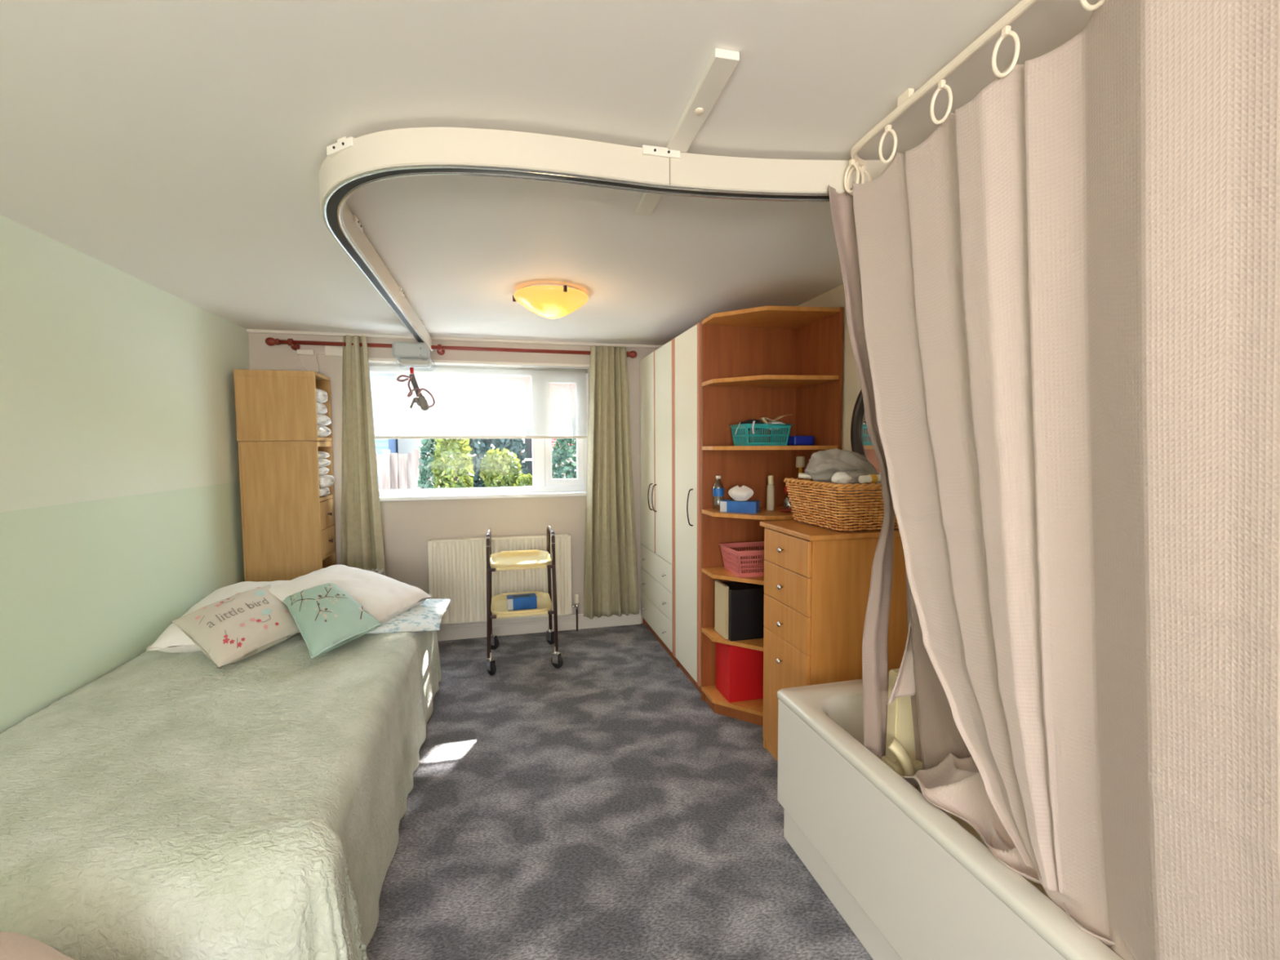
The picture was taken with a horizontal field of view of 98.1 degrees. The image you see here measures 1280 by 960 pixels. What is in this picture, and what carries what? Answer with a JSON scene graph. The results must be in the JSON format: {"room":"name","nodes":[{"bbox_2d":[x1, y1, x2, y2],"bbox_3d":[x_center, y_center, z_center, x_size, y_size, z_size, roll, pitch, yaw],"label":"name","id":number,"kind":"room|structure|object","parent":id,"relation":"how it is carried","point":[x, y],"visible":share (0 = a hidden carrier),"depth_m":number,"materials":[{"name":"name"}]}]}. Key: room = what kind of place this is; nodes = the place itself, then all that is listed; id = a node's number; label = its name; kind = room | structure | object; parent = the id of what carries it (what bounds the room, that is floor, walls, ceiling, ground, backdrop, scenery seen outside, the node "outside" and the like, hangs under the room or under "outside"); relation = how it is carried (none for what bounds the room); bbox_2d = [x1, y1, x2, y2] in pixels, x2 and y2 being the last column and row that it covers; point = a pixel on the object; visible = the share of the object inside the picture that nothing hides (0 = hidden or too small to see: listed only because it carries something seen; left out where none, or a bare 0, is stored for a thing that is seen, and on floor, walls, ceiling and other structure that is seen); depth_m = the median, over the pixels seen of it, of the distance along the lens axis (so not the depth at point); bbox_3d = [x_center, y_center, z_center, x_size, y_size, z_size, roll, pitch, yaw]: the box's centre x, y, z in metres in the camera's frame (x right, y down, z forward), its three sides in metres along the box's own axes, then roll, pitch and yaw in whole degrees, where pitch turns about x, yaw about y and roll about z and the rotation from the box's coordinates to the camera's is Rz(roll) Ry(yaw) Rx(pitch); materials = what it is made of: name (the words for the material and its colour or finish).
{"room":"accessible bedroom","nodes":[
{"label":"accessible bedroom","id":0,"kind":"room"},
{"bbox_2d":[0,214,249,733],"bbox_3d":[-2.051,0.302,0.756,0.150,2.370,7.120,-1,4,-14],"label":"wall","id":1,"kind":"structure","parent":0,"point":[121,511],"depth_m":2.47,"materials":[{"name":"green paint"}]},
{"bbox_2d":[246,328,662,623],"bbox_3d":[-1.110,0.072,4.533,3.500,2.370,0.230,-1,4,-14],"label":"wall","id":2,"kind":"structure","parent":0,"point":[407,526],"depth_m":4.35,"materials":[{"name":"beige paint"}]},
{"bbox_2d":[296,349,314,355],"bbox_3d":[-2.437,-0.931,4.046,0.110,0.035,0.020,-1,4,-14],"label":"wall socket","id":3,"kind":"object","parent":2,"relation":"attached to","point":[305,352],"visible":1,"depth_m":4.04,"materials":[{"name":"beige paint"}]},
{"bbox_2d":[298,345,342,373],"bbox_3d":[-2.334,-0.885,4.067,0.302,0.240,0.033,-1,4,-14],"label":"box","id":4,"kind":"object","parent":2,"relation":"attached to","point":[337,351],"visible":0.73,"depth_m":4.07,"materials":[{"name":"beige paint"}]},
{"bbox_2d":[265,337,636,358],"bbox_3d":[-1.337,-0.997,4.259,2.680,0.071,0.130,-1,4,-14],"label":"pole","id":5,"kind":"object","parent":2,"relation":"attached to","point":[295,344],"visible":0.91,"depth_m":4.18,"materials":[{"name":"red wood"}]},
{"bbox_2d":[340,334,386,576],"bbox_3d":[-2.062,0.021,4.083,0.341,2.135,0.072,-1,4,-14],"label":"window curtain","id":6,"kind":"object","parent":5,"relation":"hanging from","point":[362,544],"visible":0.78,"depth_m":4.07,"materials":[{"name":"beige fabric"}]},
{"bbox_2d":[583,345,639,619],"bbox_3d":[-0.236,0.025,4.521,0.464,2.195,0.109,-1,4,-14],"label":"window curtain","id":7,"kind":"object","parent":5,"relation":"hanging from","point":[611,585],"visible":1,"depth_m":4.52,"materials":[{"name":"beige fabric"}]},
{"bbox_2d":[368,362,587,439],"bbox_3d":[-1.300,-0.616,4.411,1.780,0.576,0.043,-1,4,-14],"label":"roller blind","id":8,"kind":"object","parent":2,"relation":"attached to","point":[472,402],"visible":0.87,"depth_m":4.40,"materials":[{"name":"fabric"}]},
{"bbox_2d":[368,357,589,501],"bbox_3d":[-1.302,-0.395,4.439,1.880,1.079,0.205,-1,4,-14],"label":"window","id":9,"kind":"structure","parent":2,"relation":"attached to","point":[544,486],"depth_m":4.54,"materials":[{"name":"white plastic"}]},
{"bbox_2d":[427,533,572,625],"bbox_3d":[-1.100,0.784,4.438,1.095,0.660,0.097,-1,4,-14],"label":"radiator","id":10,"kind":"object","parent":2,"relation":"attached to","point":[457,567],"visible":0.69,"depth_m":4.37,"materials":[{"name":"beige metal"}]},
{"bbox_2d":[429,533,568,541],"bbox_3d":[-1.100,0.461,4.411,1.085,0.011,0.054,-1,4,-14],"label":"grille","id":11,"kind":"object","parent":10,"relation":"attached to","point":[562,536],"depth_m":4.41,"materials":[{"name":"beige metal"}]},
{"bbox_2d":[572,593,578,631],"bbox_3d":[-0.538,1.096,4.585,0.075,0.312,0.040,-1,4,-14],"label":"radiator valve","id":12,"kind":"object","parent":10,"relation":"attached to","point":[576,595],"visible":0.98,"depth_m":4.57,"materials":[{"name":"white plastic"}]},
{"bbox_2d":[436,609,640,640],"bbox_3d":[-1.386,1.204,4.431,2.870,0.125,0.022,-1,4,-14],"label":"skirting board","id":13,"kind":"object","parent":2,"relation":"attached to","point":[540,624],"depth_m":4.54,"materials":[{"name":"beige paint"}]},
{"bbox_2d":[0,0,1097,345],"bbox_3d":[-0.287,-0.992,1.120,3.800,0.150,7.120,-1,4,-14],"label":"ceiling","id":14,"kind":"structure","parent":0,"point":[179,147],"depth_m":1.46,"materials":[{"name":"white paint"}]},
{"bbox_2d":[512,284,588,319],"bbox_3d":[-0.486,-0.959,3.042,0.410,0.142,0.410,-1,4,-14],"label":"ceiling light","id":15,"kind":"object","parent":14,"relation":"attached to","point":[552,301],"visible":1,"depth_m":2.93,"materials":[{"name":"yellow"}]},
{"bbox_2d":[319,127,891,351],"bbox_3d":[-0.634,-0.931,2.385,3.913,0.115,1.592,3,4,40],"label":"track","id":16,"kind":"object","parent":14,"relation":"attached to","point":[351,164],"visible":0.86,"depth_m":1.55,"materials":[{"name":"white metal"}]},
{"bbox_2d":[392,341,431,373],"bbox_3d":[-1.579,-0.839,3.888,0.253,0.255,0.230,-1,4,-14],"label":"motor","id":17,"kind":"object","parent":16,"relation":"hanging from","point":[409,354],"visible":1,"depth_m":3.79,"materials":[{"name":"grey plastic"}]},
{"bbox_2d":[396,373,435,410],"bbox_3d":[-1.561,-0.612,3.871,0.248,0.259,0.062,-1,4,-14],"label":"strap","id":18,"kind":"object","parent":17,"relation":"hanging from","point":[421,401],"visible":1,"depth_m":3.87,"materials":[{"name":"grey"}]},
{"bbox_2d":[905,568,971,769],"bbox_3d":[0.935,0.086,1.422,0.161,1.750,0.652,-2,4,-26],"label":"curtain liner","id":19,"kind":"object","parent":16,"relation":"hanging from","point":[936,733],"visible":0.12,"depth_m":1.65,"materials":[{"name":"beige fabric"}]},
{"bbox_2d":[886,618,915,704],"bbox_3d":[0.819,0.399,1.687,0.143,0.567,0.039,-1,4,-14],"label":"shower curtain","id":20,"kind":"object","parent":19,"relation":"hanging from","point":[904,683],"visible":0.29,"depth_m":1.70,"materials":[{"name":"beige fabric"}]},
{"bbox_2d":[635,48,739,216],"bbox_3d":[0.098,-0.934,1.596,0.056,0.025,0.830,-1,3,-12],"label":"batten","id":21,"kind":"object","parent":14,"relation":"attached to","point":[722,64],"visible":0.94,"depth_m":1.36,"materials":[{"name":"beige paint"}]},
{"bbox_2d":[850,0,1037,166],"bbox_3d":[1.276,-0.864,0.410,0.793,0.038,2.677,-1,4,-14],"label":"shower rail","id":22,"kind":"object","parent":14,"relation":"attached to","point":[908,98],"visible":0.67,"depth_m":1.23,"materials":[{"name":"beige plastic"}]},
{"bbox_2d":[844,159,859,193],"bbox_3d":[0.605,-0.867,1.586,0.014,0.093,0.050,-2,4,-27],"label":"curtain ring","id":23,"kind":"object","parent":22,"relation":"hanging from","point":[851,162],"visible":0.99,"depth_m":1.58,"materials":[{"name":"beige plastic"}]},
{"bbox_2d":[846,162,864,195],"bbox_3d":[0.621,-0.868,1.603,0.049,0.093,0.015,1,4,21],"label":"curtain ring","id":24,"kind":"object","parent":22,"relation":"hanging from","point":[861,171],"visible":0.6,"depth_m":1.60,"materials":[{"name":"beige plastic"}]},
{"bbox_2d":[862,165,871,182],"bbox_3d":[0.652,-0.869,1.625,0.050,0.093,0.014,0,3,0],"label":"curtain ring","id":25,"kind":"object","parent":22,"relation":"hanging from","point":[864,167],"visible":0.37,"depth_m":1.62,"materials":[{"name":"beige plastic"}]},
{"bbox_2d":[828,184,894,759],"bbox_3d":[0.683,0.082,1.696,0.290,1.868,0.046,-2,4,-21],"label":"shower curtain","id":26,"kind":"object","parent":25,"relation":"hanging from","point":[874,642],"visible":0.69,"depth_m":1.72,"materials":[{"name":"beige fabric"}]},
{"bbox_2d":[878,124,897,164],"bbox_3d":[0.633,-0.857,1.418,0.014,0.093,0.050,-2,4,-27],"label":"curtain ring","id":27,"kind":"object","parent":22,"relation":"hanging from","point":[888,129],"visible":1,"depth_m":1.41,"materials":[{"name":"beige plastic"}]},
{"bbox_2d":[929,79,952,124],"bbox_3d":[0.676,-0.847,1.246,0.014,0.093,0.050,-2,4,-27],"label":"curtain ring","id":28,"kind":"object","parent":22,"relation":"hanging from","point":[941,84],"visible":1,"depth_m":1.24,"materials":[{"name":"beige plastic"}]},
{"bbox_2d":[991,25,1019,78],"bbox_3d":[0.716,-0.838,1.087,0.014,0.093,0.050,-2,4,-27],"label":"curtain ring","id":29,"kind":"object","parent":22,"relation":"hanging from","point":[1006,31],"visible":1,"depth_m":1.08,"materials":[{"name":"beige plastic"}]},
{"bbox_2d":[1079,0,1104,11],"bbox_3d":[0.757,-0.828,0.919,0.014,0.093,0.050,-2,4,-27],"label":"curtain ring","id":30,"kind":"object","parent":22,"relation":"hanging from","point":[1085,5],"visible":1,"depth_m":0.93,"materials":[{"name":"beige plastic"}]},
{"bbox_2d":[852,0,1279,959],"bbox_3d":[0.868,0.139,0.729,0.171,1.866,1.879,-1,4,-14],"label":"shower curtain","id":31,"kind":"object","parent":30,"relation":"hanging from","point":[1070,286],"visible":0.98,"depth_m":0.96,"materials":[{"name":"beige fabric"}]},
{"bbox_2d":[365,623,873,959],"bbox_3d":[-0.273,1.509,1.269,3.800,0.120,7.120,-1,4,-14],"label":"floor","id":32,"kind":"structure","parent":0,"point":[594,806],"depth_m":2.24,"materials":[{"name":"grey carpet"}]},
{"bbox_2d":[0,931,74,959],"bbox_3d":[-1.241,1.138,0.916,0.646,0.666,0.505,-1,4,-14],"label":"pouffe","id":33,"kind":"object","parent":32,"relation":"on","point":[13,946],"visible":1,"depth_m":1.02,"materials":[{"name":"beige fabric"}]},
{"bbox_2d":[0,630,441,959],"bbox_3d":[-1.625,1.110,2.321,1.363,0.552,2.407,-1,4,-14],"label":"bed","id":34,"kind":"object","parent":32,"relation":"on","point":[166,806],"visible":0.79,"depth_m":1.61,"materials":[{"name":"fabric"}]},
{"bbox_2d":[146,580,288,653],"bbox_3d":[-2.164,0.722,3.023,0.537,0.244,0.861,-1,4,-14],"label":"pillow","id":35,"kind":"object","parent":34,"relation":"on","point":[173,639],"visible":0.29,"depth_m":2.65,"materials":[{"name":"white fabric"}]},
{"bbox_2d":[170,584,300,669],"bbox_3d":[-1.958,0.707,2.775,0.492,0.216,0.715,1,4,14],"label":"cushion","id":36,"kind":"object","parent":34,"relation":"on","point":[237,627],"visible":0.98,"depth_m":2.64,"materials":[{"name":"beige fabric"}]},
{"bbox_2d":[283,582,382,658],"bbox_3d":[-1.557,0.672,2.821,0.334,0.232,0.689,-3,5,-41],"label":"cushion","id":37,"kind":"object","parent":34,"relation":"on","point":[326,617],"visible":1,"depth_m":2.70,"materials":[{"name":"green fabric"}]},
{"bbox_2d":[365,598,451,634],"bbox_3d":[-1.447,0.768,3.184,0.650,0.092,0.660,-1,4,-14],"label":"pillow","id":38,"kind":"object","parent":34,"relation":"on","point":[428,615],"visible":0.48,"depth_m":3.05,"materials":[{"name":"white fabric"}]},
{"bbox_2d":[268,564,432,623],"bbox_3d":[-1.670,0.659,3.179,0.840,0.248,0.608,1,4,20],"label":"pillow","id":39,"kind":"object","parent":38,"relation":"on","point":[382,596],"visible":0.56,"depth_m":3.10,"materials":[{"name":"white fabric"}]},
{"bbox_2d":[238,440,336,582],"bbox_3d":[-2.450,0.514,3.941,0.497,1.572,0.350,-1,4,-14],"label":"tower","id":40,"kind":"object","parent":32,"relation":"on","point":[289,529],"visible":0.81,"depth_m":3.76,"materials":[{"name":"brown wood"}]},
{"bbox_2d":[233,368,332,441],"bbox_3d":[-2.469,-0.505,3.875,0.476,0.468,0.359,-1,4,-14],"label":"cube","id":41,"kind":"object","parent":40,"relation":"on","point":[271,405],"visible":1,"depth_m":3.71,"materials":[{"name":"wood"}]},
{"bbox_2d":[317,425,330,437],"bbox_3d":[-2.359,-0.344,3.914,0.301,0.091,0.270,-1,4,-14],"label":"towel","id":42,"kind":"object","parent":41,"relation":"in","point":[322,431],"visible":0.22,"depth_m":3.89,"materials":[{"name":"white fabric"}]},
{"bbox_2d":[316,413,331,426],"bbox_3d":[-2.359,-0.426,3.920,0.301,0.085,0.270,-1,4,-14],"label":"towel","id":43,"kind":"object","parent":42,"relation":"on","point":[322,420],"visible":0.2,"depth_m":3.89,"materials":[{"name":"white fabric"}]},
{"bbox_2d":[316,401,327,414],"bbox_3d":[-2.368,-0.505,3.892,0.301,0.089,0.270,-1,4,-14],"label":"towel","id":44,"kind":"object","parent":43,"relation":"on","point":[321,408],"visible":0.27,"depth_m":3.88,"materials":[{"name":"white fabric"}]},
{"bbox_2d":[315,388,328,403],"bbox_3d":[-2.363,-0.593,3.898,0.301,0.093,0.270,-1,4,-14],"label":"towel","id":45,"kind":"object","parent":44,"relation":"on","point":[322,397],"visible":0.23,"depth_m":3.87,"materials":[{"name":"white fabric"}]},
{"bbox_2d":[319,487,329,496],"bbox_3d":[-2.371,0.086,3.936,0.301,0.068,0.270,-1,4,-14],"label":"towel","id":46,"kind":"object","parent":40,"relation":"on","point":[323,491],"visible":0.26,"depth_m":3.92,"materials":[{"name":"white fabric"}]},
{"bbox_2d":[319,475,334,487],"bbox_3d":[-2.345,0.011,3.949,0.301,0.089,0.270,-1,4,-14],"label":"towel","id":47,"kind":"object","parent":46,"relation":"on","point":[325,481],"visible":0.3,"depth_m":3.90,"materials":[{"name":"white fabric"}]},
{"bbox_2d":[318,466,328,475],"bbox_3d":[-2.373,-0.059,3.922,0.301,0.062,0.270,-1,4,-14],"label":"towel","id":48,"kind":"object","parent":47,"relation":"on","point":[322,470],"visible":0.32,"depth_m":3.92,"materials":[{"name":"white fabric"}]},
{"bbox_2d":[318,458,330,467],"bbox_3d":[-2.366,-0.118,3.925,0.301,0.063,0.270,-1,4,-14],"label":"towel","id":49,"kind":"object","parent":48,"relation":"on","point":[322,462],"visible":0.33,"depth_m":3.91,"materials":[{"name":"white fabric"}]},
{"bbox_2d":[318,451,329,458],"bbox_3d":[-2.374,-0.175,3.925,0.301,0.059,0.270,-1,4,-14],"label":"towel","id":50,"kind":"object","parent":49,"relation":"on","point":[322,455],"visible":0.26,"depth_m":3.93,"materials":[{"name":"white fabric"}]},
{"bbox_2d":[362,567,384,575],"bbox_3d":[-1.913,0.969,3.916,0.190,0.662,0.200,-1,4,-14],"label":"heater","id":51,"kind":"object","parent":32,"relation":"on","point":[380,571],"visible":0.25,"depth_m":3.95,"materials":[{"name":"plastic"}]},
{"bbox_2d":[485,525,563,675],"bbox_3d":[-0.844,0.818,3.984,0.517,0.944,0.571,-1,4,-14],"label":"trolley","id":52,"kind":"object","parent":32,"relation":"on","point":[496,606],"visible":1,"depth_m":3.84,"materials":[{"name":"brown"}]},
{"bbox_2d":[490,549,551,570],"bbox_3d":[-0.852,0.567,3.962,0.417,0.053,0.484,-1,4,-14],"label":"tray","id":53,"kind":"object","parent":52,"relation":"on","point":[530,558],"depth_m":4.02,"materials":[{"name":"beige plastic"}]},
{"bbox_2d":[490,591,552,617],"bbox_3d":[-0.850,0.886,3.981,0.417,0.053,0.484,-1,4,-14],"label":"tray","id":54,"kind":"object","parent":52,"relation":"on","point":[499,609],"depth_m":3.95,"materials":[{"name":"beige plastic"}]},
{"bbox_2d":[506,592,537,610],"bbox_3d":[-0.839,0.863,3.939,0.201,0.086,0.107,-1,4,-17],"label":"tissue box","id":55,"kind":"object","parent":52,"relation":"on","point":[525,601],"visible":1,"depth_m":3.90,"materials":[{"name":"blue"}]},
{"bbox_2d":[640,338,676,665],"bbox_3d":[0.399,0.139,4.320,0.665,2.245,0.963,-1,4,-14],"label":"wardrobe","id":56,"kind":"object","parent":32,"relation":"on","point":[656,368],"visible":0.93,"depth_m":4.17,"materials":[{"name":"white wood"}]},
{"bbox_2d":[673,322,701,693],"bbox_3d":[0.578,0.180,3.601,0.665,2.245,0.516,-1,4,-14],"label":"wardrobe","id":57,"kind":"object","parent":32,"relation":"on","point":[687,345],"visible":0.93,"depth_m":3.50,"materials":[{"name":"white wood"}]},
{"bbox_2d":[701,305,844,725],"bbox_3d":[0.716,0.208,3.125,0.622,2.245,0.468,-1,4,-14],"label":"corner shelf unit","id":58,"kind":"object","parent":32,"relation":"on","point":[771,362],"visible":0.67,"depth_m":3.26,"materials":[{"name":"red wood"}]},
{"bbox_2d":[712,475,724,496],"bbox_3d":[0.453,0.075,3.213,0.064,0.198,0.064,-1,4,-14],"label":"water bottle","id":59,"kind":"object","parent":58,"relation":"on","point":[717,491],"visible":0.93,"depth_m":3.19,"materials":[{"name":"blue plastic"}]},
{"bbox_2d":[714,580,764,641],"bbox_3d":[0.611,0.734,3.182,0.315,0.300,0.190,-1,4,-14],"label":"storage box","id":60,"kind":"object","parent":58,"relation":"on","point":[739,606],"visible":0.71,"depth_m":3.09,"materials":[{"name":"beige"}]},
{"bbox_2d":[715,642,763,702],"bbox_3d":[0.616,1.079,3.230,0.295,0.320,0.200,-1,4,-14],"label":"storage box","id":61,"kind":"object","parent":58,"relation":"on","point":[739,670],"visible":0.51,"depth_m":3.13,"materials":[{"name":"red"}]},
{"bbox_2d":[720,485,759,513],"bbox_3d":[0.563,0.104,3.124,0.201,0.149,0.112,1,4,22],"label":"tissue box","id":62,"kind":"object","parent":58,"relation":"on","point":[740,503],"visible":1,"depth_m":3.09,"materials":[{"name":"blue"}]},
{"bbox_2d":[718,541,764,577],"bbox_3d":[0.642,0.450,3.158,0.309,0.150,0.265,-1,4,-14],"label":"plastic basket","id":63,"kind":"object","parent":58,"relation":"on","point":[746,570],"visible":0.59,"depth_m":3.10,"materials":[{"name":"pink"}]},
{"bbox_2d":[729,423,792,445],"bbox_3d":[0.678,-0.252,3.131,0.281,0.120,0.213,-1,4,-14],"label":"plastic basket","id":64,"kind":"object","parent":58,"relation":"on","point":[744,427],"visible":0.9,"depth_m":3.06,"materials":[{"name":"teal"}]},
{"bbox_2d":[740,418,764,430],"bbox_3d":[0.630,-0.308,3.100,0.144,0.065,0.117,-1,4,-14],"label":"glove","id":65,"kind":"object","parent":64,"relation":"in","point":[749,421],"visible":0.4,"depth_m":3.07,"materials":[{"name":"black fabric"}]},
{"bbox_2d":[759,414,790,423],"bbox_3d":[0.755,-0.337,3.089,0.167,0.054,0.060,-1,4,-14],"label":"cloth","id":66,"kind":"object","parent":64,"relation":"in","point":[763,420],"visible":0.95,"depth_m":3.07,"materials":[{"name":"beige"}]},
{"bbox_2d":[765,420,784,430],"bbox_3d":[0.757,-0.307,3.122,0.119,0.054,0.119,-1,4,-14],"label":"cloth","id":67,"kind":"object","parent":64,"relation":"in","point":[772,421],"visible":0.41,"depth_m":3.09,"materials":[{"name":"white fabric"}]},
{"bbox_2d":[766,475,774,510],"bbox_3d":[0.749,0.074,3.184,0.042,0.200,0.041,-1,4,-14],"label":"spray bottle","id":68,"kind":"object","parent":58,"relation":"on","point":[771,490],"visible":1,"depth_m":3.17,"materials":[{"name":"beige"}]},
{"bbox_2d":[778,507,791,512],"bbox_3d":[0.815,0.170,3.092,0.080,0.018,0.080,-1,4,-14],"label":"dish","id":69,"kind":"object","parent":58,"relation":"on","point":[784,509],"visible":0.85,"depth_m":3.07,"materials":[{"name":"red wood"}]},
{"bbox_2d":[786,435,813,445],"bbox_3d":[0.905,-0.222,3.143,0.125,0.054,0.100,-1,4,-14],"label":"tub","id":70,"kind":"object","parent":58,"relation":"on","point":[793,440],"visible":0.82,"depth_m":3.10,"materials":[{"name":"blue plastic"}]},
{"bbox_2d":[795,456,804,506],"bbox_3d":[0.918,0.018,3.181,0.052,0.309,0.051,-1,4,-14],"label":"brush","id":71,"kind":"object","parent":58,"relation":"on","point":[800,460],"visible":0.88,"depth_m":3.15,"materials":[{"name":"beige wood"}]},
{"bbox_2d":[760,520,907,761],"bbox_3d":[0.896,0.786,2.622,0.544,1.149,0.470,-1,4,-14],"label":"dresser","id":72,"kind":"object","parent":32,"relation":"on","point":[817,580],"visible":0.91,"depth_m":2.40,"materials":[{"name":"orange wood"}]},
{"bbox_2d":[783,477,898,532],"bbox_3d":[0.949,0.104,2.590,0.382,0.212,0.490,-1,4,-14],"label":"laundry basket","id":73,"kind":"object","parent":72,"relation":"on","point":[851,522],"visible":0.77,"depth_m":2.40,"materials":[{"name":"wicker"}]},
{"bbox_2d":[798,472,812,479],"bbox_3d":[0.792,-0.019,2.637,0.076,0.029,0.024,2,4,28],"label":"tube","id":74,"kind":"object","parent":73,"relation":"in","point":[800,475],"visible":0.66,"depth_m":2.63,"materials":[{"name":"beige paint"}]},
{"bbox_2d":[831,471,852,484],"bbox_3d":[0.872,-0.007,2.404,0.093,0.059,0.066,-1,4,-14],"label":"sock","id":75,"kind":"object","parent":73,"relation":"in","point":[843,477],"visible":0.93,"depth_m":2.38,"materials":[{"name":"white fabric"}]},
{"bbox_2d":[831,481,880,497],"bbox_3d":[1.007,0.019,2.639,0.248,0.125,0.318,-1,4,-14],"label":"towel","id":76,"kind":"object","parent":73,"relation":"in","point":[877,482],"visible":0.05,"depth_m":2.51,"materials":[{"name":"white fabric"}]},
{"bbox_2d":[804,448,877,490],"bbox_3d":[0.927,-0.042,2.608,0.330,0.215,0.298,-1,4,-14],"label":"folded garment","id":77,"kind":"object","parent":76,"relation":"on","point":[822,465],"visible":0.59,"depth_m":2.51,"materials":[{"name":"grey"}]},
{"bbox_2d":[845,470,871,484],"bbox_3d":[0.947,-0.010,2.436,0.201,0.068,0.072,-1,4,-14],"label":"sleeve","id":78,"kind":"object","parent":73,"relation":"on","point":[855,474],"visible":0.34,"depth_m":2.40,"materials":[{"name":"grey"}]},
{"bbox_2d":[857,474,880,483],"bbox_3d":[1.061,-0.009,2.406,0.270,0.042,0.039,-2,4,-22],"label":"tube","id":79,"kind":"object","parent":73,"relation":"on","point":[870,478],"visible":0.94,"depth_m":2.36,"materials":[{"name":"beige plastic"}]},
{"bbox_2d":[777,675,1124,959],"bbox_3d":[1.090,1.140,1.429,0.733,0.582,1.715,-1,4,-14],"label":"bath","id":80,"kind":"object","parent":32,"relation":"on","point":[908,879],"visible":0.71,"depth_m":1.54,"materials":[{"name":"white plastic"}]},
{"bbox_2d":[881,668,1051,899],"bbox_3d":[1.024,0.949,1.528,0.416,0.648,0.660,-1,4,-14],"label":"lift","id":81,"kind":"object","parent":80,"relation":"in","point":[900,755],"visible":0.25,"depth_m":1.75,"materials":[{"name":"beige plastic"}]},
{"bbox_2d":[902,752,1115,945],"bbox_3d":[0.978,0.794,1.332,0.380,0.234,0.691,-1,4,-14],"label":"cloth","id":82,"kind":"object","parent":80,"relation":"on","point":[956,786],"visible":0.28,"depth_m":1.42,"materials":[{"name":"beige fabric"}]},
{"bbox_2d":[797,284,881,521],"bbox_3d":[1.491,0.230,1.633,0.150,2.370,7.120,-1,4,-14],"label":"wall","id":83,"kind":"structure","parent":0,"point":[835,297],"depth_m":2.92,"materials":[{"name":"beige paint"}]},
{"bbox_2d":[850,390,879,474],"bbox_3d":[1.158,-0.228,2.545,0.041,0.650,0.650,-1,4,-14],"label":"wall mirror","id":84,"kind":"object","parent":83,"relation":"attached to","point":[860,441],"visible":0.11,"depth_m":2.77,"materials":[{"name":"grey mirror"}]},
{"label":"outside","id":85,"kind":"structure","parent":0,"visible":0},
{"bbox_3d":[-5.383,0.496,21.794,50.000,0.120,35.230,-1,4,-14],"label":"floor","id":86,"kind":"structure","parent":85,"visible":0},
{"bbox_2d":[374,439,399,488],"bbox_3d":[-9.461,-1.608,15.615,5.800,4.900,5.600,-1,4,-14],"label":"house","id":87,"kind":"structure","parent":86,"relation":"on","point":[380,444],"depth_m":13.86,"materials":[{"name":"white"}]},
{"bbox_2d":[376,449,456,489],"bbox_3d":[-4.729,0.404,8.121,3.905,1.680,0.110,-1,4,-14],"label":"fence","id":88,"kind":"object","parent":86,"relation":"on","point":[387,463],"visible":0.07,"depth_m":8.38,"materials":[{"name":"wood"}]},
{"bbox_2d":[397,439,435,488],"bbox_3d":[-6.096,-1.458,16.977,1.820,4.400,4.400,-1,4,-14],"label":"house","id":89,"kind":"structure","parent":86,"relation":"on","point":[404,446],"depth_m":14.92,"materials":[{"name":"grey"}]},
{"bbox_2d":[451,438,530,487],"bbox_3d":[-2.852,-0.280,10.113,1.687,3.138,1.119,-1,4,-14],"label":"tree","id":90,"kind":"object","parent":86,"relation":"on","point":[479,450],"visible":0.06,"depth_m":9.76,"materials":[{"name":"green plant"}]},
{"bbox_2d":[520,438,575,485],"bbox_3d":[-1.748,-1.493,15.476,4.700,4.600,5.400,-1,4,-14],"label":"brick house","id":91,"kind":"structure","parent":86,"relation":"on","point":[528,442],"depth_m":12.72,"materials":[{"name":"white brick"}]},
{"bbox_2d":[551,445,576,479],"bbox_3d":[-0.464,0.230,10.229,2.505,1.730,0.020,-1,4,-14],"label":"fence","id":92,"kind":"object","parent":86,"relation":"on","point":[556,465],"visible":0.02,"depth_m":9.96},
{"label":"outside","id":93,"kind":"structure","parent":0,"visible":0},
{"bbox_3d":[-1.637,1.297,6.723,16.000,0.031,4.130,-1,4,-14],"label":"floor","id":94,"kind":"structure","parent":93,"visible":0},
{"bbox_2d":[417,439,456,488],"bbox_3d":[-2.725,0.203,7.489,0.520,2.137,0.564,-1,4,-14],"label":"shrub","id":95,"kind":"object","parent":94,"relation":"on","point":[424,482],"visible":0.21,"depth_m":7.31,"materials":[{"name":"green plant"}]},
{"bbox_2d":[430,439,475,488],"bbox_3d":[-2.433,0.226,7.254,0.552,2.114,0.542,-1,4,-14],"label":"shrub","id":96,"kind":"object","parent":94,"relation":"on","point":[441,462],"visible":0.45,"depth_m":7.09,"materials":[{"name":"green plant"}]},
{"bbox_2d":[479,448,523,487],"bbox_3d":[-1.837,0.418,7.414,0.573,1.706,0.580,-1,4,-14],"label":"shrub","id":97,"kind":"object","parent":94,"relation":"on","point":[490,464],"visible":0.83,"depth_m":7.23,"materials":[{"name":"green plant"}]},
{"bbox_2d":[513,473,533,486],"bbox_3d":[-1.462,0.597,7.200,0.361,1.371,0.374,-1,4,-14],"label":"shrub","id":98,"kind":"object","parent":94,"relation":"on","point":[525,479],"visible":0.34,"depth_m":7.10,"materials":[{"name":"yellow plant"}]},
{"bbox_2d":[551,438,577,479],"bbox_3d":[-0.774,0.137,7.872,1.027,2.201,0.911,1,4,17],"label":"shrub","id":99,"kind":"object","parent":94,"relation":"on","point":[562,451],"visible":0.17,"depth_m":7.60,"materials":[{"name":"green plant"}]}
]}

